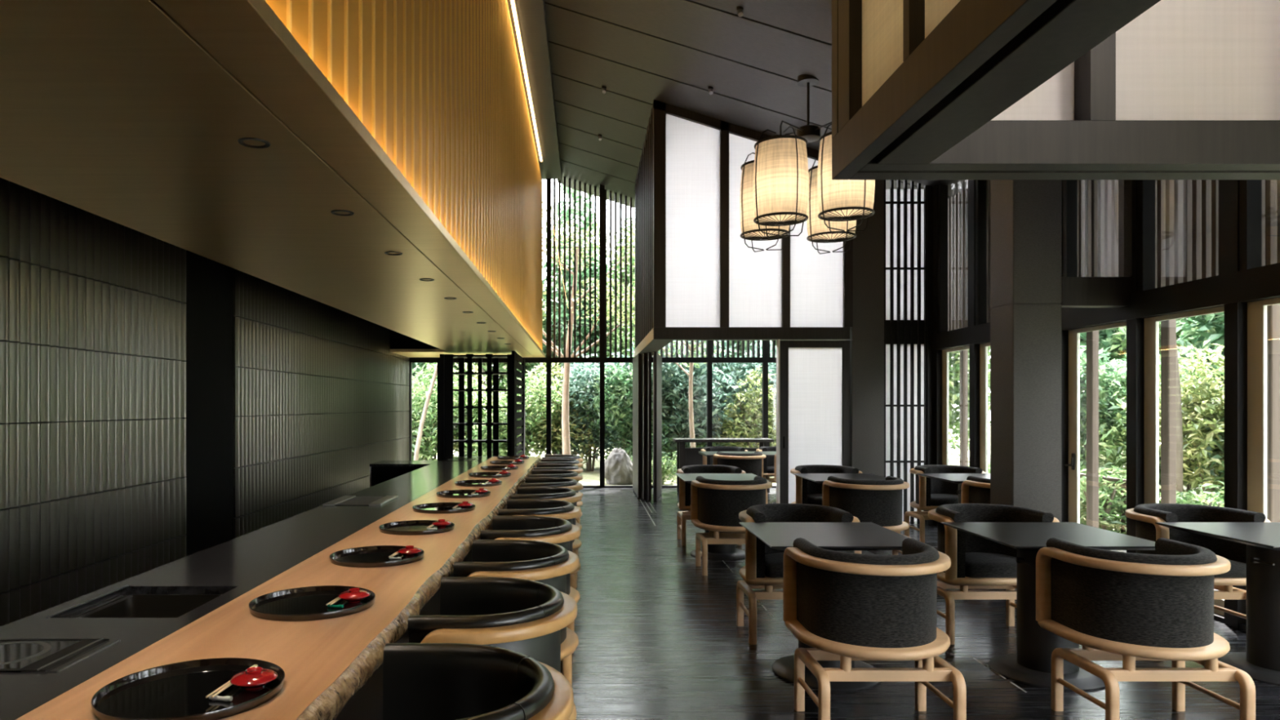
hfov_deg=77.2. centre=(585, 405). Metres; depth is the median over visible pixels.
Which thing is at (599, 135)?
ceiling spotlight
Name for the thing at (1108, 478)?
rail
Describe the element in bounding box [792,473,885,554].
dining table
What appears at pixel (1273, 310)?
post
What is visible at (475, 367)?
shrub
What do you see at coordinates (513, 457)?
serving tray
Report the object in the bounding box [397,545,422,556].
lidded bowl
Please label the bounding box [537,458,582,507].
counter stool
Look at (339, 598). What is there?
chopstick
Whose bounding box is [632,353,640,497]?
sliding panel
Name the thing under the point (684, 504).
dining chair
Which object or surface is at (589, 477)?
ground
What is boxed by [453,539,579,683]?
counter stool
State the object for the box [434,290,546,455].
shrub
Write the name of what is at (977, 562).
dining chair
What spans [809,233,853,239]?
diffuser
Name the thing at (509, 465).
lidded bowl
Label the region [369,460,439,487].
base cabinet
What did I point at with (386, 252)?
recessed light
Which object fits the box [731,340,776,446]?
shrub
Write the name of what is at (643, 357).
sliding panel
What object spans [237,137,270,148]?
recessed light
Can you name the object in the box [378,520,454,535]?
serving tray
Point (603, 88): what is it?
ceiling spotlight
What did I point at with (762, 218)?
diffuser
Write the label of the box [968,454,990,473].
shrub
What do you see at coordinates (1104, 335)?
shrub
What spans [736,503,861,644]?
dining chair
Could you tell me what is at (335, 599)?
chopstick
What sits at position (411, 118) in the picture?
hood canopy
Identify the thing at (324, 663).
bar
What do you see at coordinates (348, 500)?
drip tray
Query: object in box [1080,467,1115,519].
shrub
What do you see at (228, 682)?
chopstick
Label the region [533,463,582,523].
counter stool
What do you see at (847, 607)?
dining chair
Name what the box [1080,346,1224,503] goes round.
shrub
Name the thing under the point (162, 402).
wall
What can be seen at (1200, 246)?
window
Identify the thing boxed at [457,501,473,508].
lidded bowl
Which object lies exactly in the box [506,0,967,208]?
ceiling
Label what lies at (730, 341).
shrub
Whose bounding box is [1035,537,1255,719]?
dining chair
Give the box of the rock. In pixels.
[604,447,632,484]
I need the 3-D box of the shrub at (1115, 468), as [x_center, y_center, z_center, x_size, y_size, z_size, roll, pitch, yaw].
[5.592,1.080,8.951,0.989,0.853,0.968,0,0,-42]
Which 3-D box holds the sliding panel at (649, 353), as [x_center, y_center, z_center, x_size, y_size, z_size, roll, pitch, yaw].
[0.924,0.300,12.173,0.048,2.136,1.354,0,0,0]
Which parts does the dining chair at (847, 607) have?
leg frame, cross rail, backrest, rail, seat, cross rail, leg frame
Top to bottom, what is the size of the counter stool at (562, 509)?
0.768 m
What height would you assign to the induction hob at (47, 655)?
0.008 m
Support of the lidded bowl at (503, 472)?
on the serving tray at (480, 474)
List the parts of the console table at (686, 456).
leg, leg, leg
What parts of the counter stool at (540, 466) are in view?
backrest, rail, seat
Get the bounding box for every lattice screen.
[440,353,511,460]
[884,179,933,524]
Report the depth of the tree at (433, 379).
15.61 m
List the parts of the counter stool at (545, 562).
backrest, rail, leg frame, seat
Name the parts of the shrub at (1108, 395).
stem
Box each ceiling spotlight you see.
[597,133,602,140]
[601,85,606,93]
[707,85,713,94]
[736,6,743,17]
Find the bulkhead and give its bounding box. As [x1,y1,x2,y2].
[831,0,1279,179]
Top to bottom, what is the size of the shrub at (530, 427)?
2.313 m
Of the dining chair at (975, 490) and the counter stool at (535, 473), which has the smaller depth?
the dining chair at (975, 490)
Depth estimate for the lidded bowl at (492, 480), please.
6.60 m
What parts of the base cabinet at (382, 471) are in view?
panel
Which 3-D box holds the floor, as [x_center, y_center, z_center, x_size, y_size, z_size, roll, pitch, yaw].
[0.470,1.440,4.625,7.260,0.120,17.850,0,0,0]
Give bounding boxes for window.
[406,176,776,487]
[932,179,1279,631]
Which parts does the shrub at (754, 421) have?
stem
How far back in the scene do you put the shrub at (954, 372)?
21.65 m
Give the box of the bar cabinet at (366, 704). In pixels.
[335,490,517,719]
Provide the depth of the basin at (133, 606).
2.87 m
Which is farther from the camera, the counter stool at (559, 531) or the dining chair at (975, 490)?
the dining chair at (975, 490)
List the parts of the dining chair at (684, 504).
leg frame, seat, cross rail, cross rail, rail, backrest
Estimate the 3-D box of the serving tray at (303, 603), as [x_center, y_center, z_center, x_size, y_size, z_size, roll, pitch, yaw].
[-0.884,0.639,2.600,0.390,0.022,0.390,0,0,0]
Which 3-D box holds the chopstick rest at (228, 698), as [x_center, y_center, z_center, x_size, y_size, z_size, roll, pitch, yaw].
[-0.796,0.638,1.745,0.053,0.013,0.013,0,0,12]
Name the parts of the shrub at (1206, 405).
stem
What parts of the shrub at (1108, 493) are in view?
stem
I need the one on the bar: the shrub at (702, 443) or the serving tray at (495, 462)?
the serving tray at (495, 462)
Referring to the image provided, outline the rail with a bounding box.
[1080,472,1126,534]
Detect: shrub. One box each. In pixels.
[412,362,458,457]
[412,362,492,460]
[430,363,502,456]
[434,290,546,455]
[464,368,571,457]
[525,362,595,470]
[552,351,632,471]
[577,353,673,474]
[582,217,672,460]
[605,373,703,466]
[651,454,676,484]
[662,366,762,447]
[665,340,776,387]
[672,450,676,471]
[715,365,776,447]
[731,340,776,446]
[948,346,990,456]
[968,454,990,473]
[1080,323,1160,466]
[1080,342,1160,475]
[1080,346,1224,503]
[1080,465,1126,527]
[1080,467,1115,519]
[1080,470,1126,534]
[1100,317,1223,386]
[1159,339,1224,505]
[1159,480,1224,506]
[1176,311,1224,393]
[1176,494,1223,506]
[1195,387,1224,506]
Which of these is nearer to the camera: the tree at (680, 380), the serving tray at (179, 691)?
the serving tray at (179, 691)
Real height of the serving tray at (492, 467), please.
0.022 m
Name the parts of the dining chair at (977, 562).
leg frame, cross rail, seat, cross rail, seat, rail, backrest, leg frame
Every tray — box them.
[90,657,284,719]
[248,585,375,621]
[329,545,424,567]
[339,497,382,503]
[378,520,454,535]
[412,502,475,513]
[415,505,471,510]
[436,489,490,497]
[440,491,486,495]
[454,480,502,486]
[458,481,497,484]
[468,471,511,477]
[471,473,500,475]
[480,465,518,470]
[487,466,508,468]
[489,460,524,464]
[497,455,528,459]
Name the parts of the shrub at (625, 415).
stem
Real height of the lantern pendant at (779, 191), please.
1.602 m
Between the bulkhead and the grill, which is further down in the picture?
the grill
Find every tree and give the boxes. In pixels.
[413,198,566,460]
[503,183,617,454]
[542,220,635,454]
[606,281,724,447]
[622,340,754,453]
[1176,343,1182,502]
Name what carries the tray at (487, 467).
on the serving tray at (492, 467)
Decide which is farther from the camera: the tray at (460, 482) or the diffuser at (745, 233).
the diffuser at (745, 233)
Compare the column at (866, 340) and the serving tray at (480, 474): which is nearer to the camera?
the serving tray at (480, 474)
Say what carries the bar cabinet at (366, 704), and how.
on the floor
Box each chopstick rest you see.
[208,694,232,702]
[327,604,343,608]
[389,556,401,559]
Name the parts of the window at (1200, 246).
sash frame, sash frame, door handle, sash frame, sash frame, sash frame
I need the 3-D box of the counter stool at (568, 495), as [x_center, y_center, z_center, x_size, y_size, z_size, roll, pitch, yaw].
[-0.280,0.996,5.800,0.506,0.768,0.660,0,0,0]
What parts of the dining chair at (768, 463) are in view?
rail, backrest, seat, seat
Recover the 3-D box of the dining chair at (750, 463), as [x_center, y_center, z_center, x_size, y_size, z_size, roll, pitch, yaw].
[2.030,0.996,10.434,0.660,0.769,0.528,0,0,0]
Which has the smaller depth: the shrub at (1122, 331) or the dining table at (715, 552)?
the dining table at (715, 552)
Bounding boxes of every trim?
[640,499,655,525]
[756,599,773,617]
[973,657,1026,692]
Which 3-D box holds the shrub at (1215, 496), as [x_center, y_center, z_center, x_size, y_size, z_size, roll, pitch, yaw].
[5.839,1.109,7.705,0.890,0.785,0.910,0,0,21]
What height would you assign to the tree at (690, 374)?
4.494 m
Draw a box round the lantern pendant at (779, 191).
[739,74,875,253]
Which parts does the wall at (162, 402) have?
recessed panel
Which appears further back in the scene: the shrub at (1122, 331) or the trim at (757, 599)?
the shrub at (1122, 331)
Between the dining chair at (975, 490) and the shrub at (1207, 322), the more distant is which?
the shrub at (1207, 322)
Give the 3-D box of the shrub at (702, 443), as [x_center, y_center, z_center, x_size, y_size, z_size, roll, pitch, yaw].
[2.994,0.256,17.784,2.740,2.573,2.107,0,0,-44]
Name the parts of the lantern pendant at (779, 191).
arm, stem, arm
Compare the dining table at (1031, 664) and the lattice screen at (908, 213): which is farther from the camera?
the lattice screen at (908, 213)
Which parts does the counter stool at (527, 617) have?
backrest, rail, seat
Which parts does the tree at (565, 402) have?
crown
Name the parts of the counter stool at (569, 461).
backrest, rail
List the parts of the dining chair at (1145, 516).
rail, backrest, cross rail, seat, seat, leg frame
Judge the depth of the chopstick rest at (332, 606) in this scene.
2.54 m
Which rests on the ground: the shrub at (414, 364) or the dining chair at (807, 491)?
the shrub at (414, 364)
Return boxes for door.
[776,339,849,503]
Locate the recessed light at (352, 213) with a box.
[330,209,354,216]
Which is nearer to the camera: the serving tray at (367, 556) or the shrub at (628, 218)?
the serving tray at (367, 556)
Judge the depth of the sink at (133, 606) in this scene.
2.87 m
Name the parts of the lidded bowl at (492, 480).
lid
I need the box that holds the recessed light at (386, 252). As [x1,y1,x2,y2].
[384,251,402,255]
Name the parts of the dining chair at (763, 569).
leg frame, seat, cross rail, cross rail, seat, rail, backrest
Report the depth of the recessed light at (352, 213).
3.35 m
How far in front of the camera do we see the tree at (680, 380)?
16.76 m
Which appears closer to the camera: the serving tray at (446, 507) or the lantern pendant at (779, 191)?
the serving tray at (446, 507)
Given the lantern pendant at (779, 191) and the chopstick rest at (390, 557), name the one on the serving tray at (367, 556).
the chopstick rest at (390, 557)
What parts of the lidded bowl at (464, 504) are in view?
lid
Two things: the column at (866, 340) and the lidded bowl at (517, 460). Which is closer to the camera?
the lidded bowl at (517, 460)
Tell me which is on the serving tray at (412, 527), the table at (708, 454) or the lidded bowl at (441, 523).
the lidded bowl at (441, 523)
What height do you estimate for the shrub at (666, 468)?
0.600 m
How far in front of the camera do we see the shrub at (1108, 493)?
8.18 m
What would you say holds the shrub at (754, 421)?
on the ground
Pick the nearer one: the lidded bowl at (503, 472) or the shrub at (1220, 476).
the lidded bowl at (503, 472)
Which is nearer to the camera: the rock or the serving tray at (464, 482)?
the serving tray at (464, 482)
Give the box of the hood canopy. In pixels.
[0,0,545,357]
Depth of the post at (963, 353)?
9.43 m
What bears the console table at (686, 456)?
on the floor
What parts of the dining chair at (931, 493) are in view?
leg frame, cross rail, seat, cross rail, seat, rail, backrest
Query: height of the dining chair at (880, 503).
0.769 m
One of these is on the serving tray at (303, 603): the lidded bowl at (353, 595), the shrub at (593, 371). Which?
the lidded bowl at (353, 595)
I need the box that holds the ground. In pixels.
[423,424,1219,529]
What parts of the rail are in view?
post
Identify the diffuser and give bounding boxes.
[742,231,785,237]
[758,214,805,222]
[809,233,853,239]
[821,208,871,217]
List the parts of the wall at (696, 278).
paper panel, paper panel, paper panel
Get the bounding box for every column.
[846,179,884,476]
[990,179,1132,590]
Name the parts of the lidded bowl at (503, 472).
lid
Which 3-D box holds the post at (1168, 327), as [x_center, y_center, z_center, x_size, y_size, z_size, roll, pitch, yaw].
[4.480,-0.045,6.149,0.060,2.950,0.090,0,0,0]
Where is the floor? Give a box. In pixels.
[560,487,1279,719]
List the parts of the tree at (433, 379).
crown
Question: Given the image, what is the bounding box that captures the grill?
[322,495,398,505]
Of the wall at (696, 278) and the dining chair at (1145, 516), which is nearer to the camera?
the dining chair at (1145, 516)
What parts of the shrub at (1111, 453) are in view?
stem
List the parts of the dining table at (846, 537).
plate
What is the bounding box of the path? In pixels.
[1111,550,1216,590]
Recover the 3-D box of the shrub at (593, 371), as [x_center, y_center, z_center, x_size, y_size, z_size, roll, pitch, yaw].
[0.112,0.138,17.596,1.758,2.713,2.341,0,0,-15]
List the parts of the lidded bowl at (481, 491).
lid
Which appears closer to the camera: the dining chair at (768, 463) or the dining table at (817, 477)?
the dining table at (817, 477)
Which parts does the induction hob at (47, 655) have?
cooking glass, steel trim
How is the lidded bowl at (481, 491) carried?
on the serving tray at (451, 493)
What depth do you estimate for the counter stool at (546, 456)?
9.73 m
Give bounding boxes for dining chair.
[676,464,746,545]
[690,475,772,575]
[700,446,747,464]
[712,451,765,477]
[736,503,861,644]
[755,446,776,483]
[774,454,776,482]
[783,537,966,719]
[790,464,862,505]
[822,475,910,555]
[904,464,986,542]
[928,503,1059,644]
[960,475,990,503]
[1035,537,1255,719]
[1124,503,1271,618]
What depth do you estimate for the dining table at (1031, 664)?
4.06 m
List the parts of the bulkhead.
upright frame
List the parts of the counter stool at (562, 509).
backrest, rail, leg frame, seat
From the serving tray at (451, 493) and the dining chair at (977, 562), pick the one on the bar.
the serving tray at (451, 493)
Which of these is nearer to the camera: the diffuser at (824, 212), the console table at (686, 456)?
the diffuser at (824, 212)
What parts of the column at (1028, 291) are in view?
post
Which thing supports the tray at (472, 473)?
on the serving tray at (480, 474)
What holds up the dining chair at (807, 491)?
on the floor
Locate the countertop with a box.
[0,457,491,719]
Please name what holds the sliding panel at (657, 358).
attached to the wall at (696, 278)
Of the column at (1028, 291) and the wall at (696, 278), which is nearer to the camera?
the column at (1028, 291)
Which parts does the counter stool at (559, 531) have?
backrest, rail, leg frame, leg frame, seat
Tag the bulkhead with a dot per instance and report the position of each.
(922, 89)
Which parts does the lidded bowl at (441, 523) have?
lid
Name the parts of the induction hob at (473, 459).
cooking glass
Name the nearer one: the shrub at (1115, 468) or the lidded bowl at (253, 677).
the lidded bowl at (253, 677)
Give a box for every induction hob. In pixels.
[0,638,120,672]
[440,457,477,461]
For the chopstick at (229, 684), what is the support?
on the serving tray at (179, 691)
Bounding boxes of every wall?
[0,177,409,626]
[634,99,853,356]
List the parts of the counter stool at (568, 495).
backrest, rail, leg frame, seat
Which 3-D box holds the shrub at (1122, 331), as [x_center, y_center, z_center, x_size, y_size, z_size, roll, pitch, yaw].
[11.138,-1.441,14.226,2.244,6.063,3.662,0,0,-1]
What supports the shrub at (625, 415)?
on the ground
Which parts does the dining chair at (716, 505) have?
leg frame, seat, cross rail, cross rail, rail, backrest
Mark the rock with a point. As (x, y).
(618, 464)
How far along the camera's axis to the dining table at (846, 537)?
4.05 m
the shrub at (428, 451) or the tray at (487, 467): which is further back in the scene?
the shrub at (428, 451)
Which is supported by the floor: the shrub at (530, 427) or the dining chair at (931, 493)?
the dining chair at (931, 493)
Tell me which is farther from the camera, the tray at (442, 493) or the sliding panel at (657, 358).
the sliding panel at (657, 358)
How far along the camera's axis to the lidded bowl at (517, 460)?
9.00 m
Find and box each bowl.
[230,666,277,689]
[337,587,370,603]
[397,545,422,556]
[431,519,451,528]
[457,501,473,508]
[475,488,488,493]
[488,478,499,483]
[498,470,509,475]
[506,464,515,467]
[514,458,523,462]
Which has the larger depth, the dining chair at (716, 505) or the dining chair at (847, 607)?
the dining chair at (716, 505)
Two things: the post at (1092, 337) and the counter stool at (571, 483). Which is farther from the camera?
the post at (1092, 337)
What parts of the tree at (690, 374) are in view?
crown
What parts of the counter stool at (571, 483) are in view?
backrest, rail, seat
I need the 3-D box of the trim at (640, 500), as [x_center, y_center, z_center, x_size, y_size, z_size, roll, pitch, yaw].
[0.800,1.379,10.450,0.012,0.003,2.500,0,0,0]
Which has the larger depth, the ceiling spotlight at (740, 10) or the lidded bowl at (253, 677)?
the ceiling spotlight at (740, 10)
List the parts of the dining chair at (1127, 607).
leg frame, cross rail, backrest, rail, seat, cross rail, leg frame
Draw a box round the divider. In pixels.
[511,351,524,456]
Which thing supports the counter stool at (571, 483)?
on the floor
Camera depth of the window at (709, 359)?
13.66 m
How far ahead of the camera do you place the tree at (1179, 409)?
9.32 m
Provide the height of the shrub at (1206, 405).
2.342 m
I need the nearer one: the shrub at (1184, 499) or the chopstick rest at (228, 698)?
the chopstick rest at (228, 698)
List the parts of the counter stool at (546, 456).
backrest, rail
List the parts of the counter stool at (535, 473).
backrest, rail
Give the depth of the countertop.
2.94 m
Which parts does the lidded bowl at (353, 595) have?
lid, lid knob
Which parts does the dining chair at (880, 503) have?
rail, backrest, seat, leg frame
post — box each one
[960,349,968,466]
[1086,330,1098,528]
[1160,319,1176,503]
[1266,303,1279,522]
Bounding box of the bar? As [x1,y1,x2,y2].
[15,457,541,719]
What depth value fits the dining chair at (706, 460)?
11.90 m
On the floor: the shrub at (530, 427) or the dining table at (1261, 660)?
the dining table at (1261, 660)
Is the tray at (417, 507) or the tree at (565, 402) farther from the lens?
the tree at (565, 402)
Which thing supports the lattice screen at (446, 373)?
on the floor
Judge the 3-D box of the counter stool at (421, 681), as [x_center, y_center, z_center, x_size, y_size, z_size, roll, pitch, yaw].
[-0.280,0.996,1.800,0.506,0.768,0.660,0,0,0]
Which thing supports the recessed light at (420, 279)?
in the hood canopy
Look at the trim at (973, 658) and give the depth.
4.07 m
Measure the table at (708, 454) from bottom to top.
0.720 m
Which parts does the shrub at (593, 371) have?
stem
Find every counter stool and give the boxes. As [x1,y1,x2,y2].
[382,643,573,719]
[407,577,577,719]
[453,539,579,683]
[480,515,580,687]
[497,498,581,589]
[511,486,582,587]
[520,477,582,555]
[527,469,582,549]
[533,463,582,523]
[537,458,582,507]
[542,454,583,507]
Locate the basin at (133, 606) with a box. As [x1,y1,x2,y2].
[71,594,222,617]
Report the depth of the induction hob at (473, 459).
9.50 m
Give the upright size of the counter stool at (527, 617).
0.768 m
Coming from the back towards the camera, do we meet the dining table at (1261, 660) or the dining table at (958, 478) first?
the dining table at (958, 478)
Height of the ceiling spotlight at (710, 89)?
0.091 m
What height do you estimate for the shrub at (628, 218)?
6.716 m
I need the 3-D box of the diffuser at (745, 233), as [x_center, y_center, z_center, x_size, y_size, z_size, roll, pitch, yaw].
[1.785,-1.697,7.960,0.448,0.030,0.448,0,0,0]
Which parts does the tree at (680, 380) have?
stem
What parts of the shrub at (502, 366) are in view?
stem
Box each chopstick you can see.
[205,664,255,697]
[210,664,257,697]
[325,596,338,605]
[329,597,341,605]
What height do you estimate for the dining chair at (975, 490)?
0.769 m
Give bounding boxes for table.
[672,438,774,493]
[675,473,770,560]
[698,451,776,503]
[739,522,909,690]
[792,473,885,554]
[916,473,990,503]
[941,522,1155,690]
[1155,522,1279,685]
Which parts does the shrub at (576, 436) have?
stem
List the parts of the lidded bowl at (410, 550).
lid, lid knob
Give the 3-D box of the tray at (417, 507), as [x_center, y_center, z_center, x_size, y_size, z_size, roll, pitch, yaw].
[-0.884,0.647,5.000,0.376,0.006,0.376,0,0,0]
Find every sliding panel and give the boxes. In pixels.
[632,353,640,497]
[640,352,646,499]
[646,351,651,500]
[653,351,662,502]
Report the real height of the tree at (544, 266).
7.871 m
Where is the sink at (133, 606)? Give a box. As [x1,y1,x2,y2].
[45,585,222,617]
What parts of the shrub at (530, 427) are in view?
stem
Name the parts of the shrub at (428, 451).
stem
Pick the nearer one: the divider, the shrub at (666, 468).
the divider
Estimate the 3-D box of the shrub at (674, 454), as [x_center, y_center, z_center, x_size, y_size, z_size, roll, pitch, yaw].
[2.010,1.159,15.201,0.754,0.665,0.770,0,0,-10]
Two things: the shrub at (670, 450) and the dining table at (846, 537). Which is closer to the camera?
the dining table at (846, 537)
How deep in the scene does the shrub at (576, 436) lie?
17.29 m
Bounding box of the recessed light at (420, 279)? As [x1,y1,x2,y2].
[419,278,434,281]

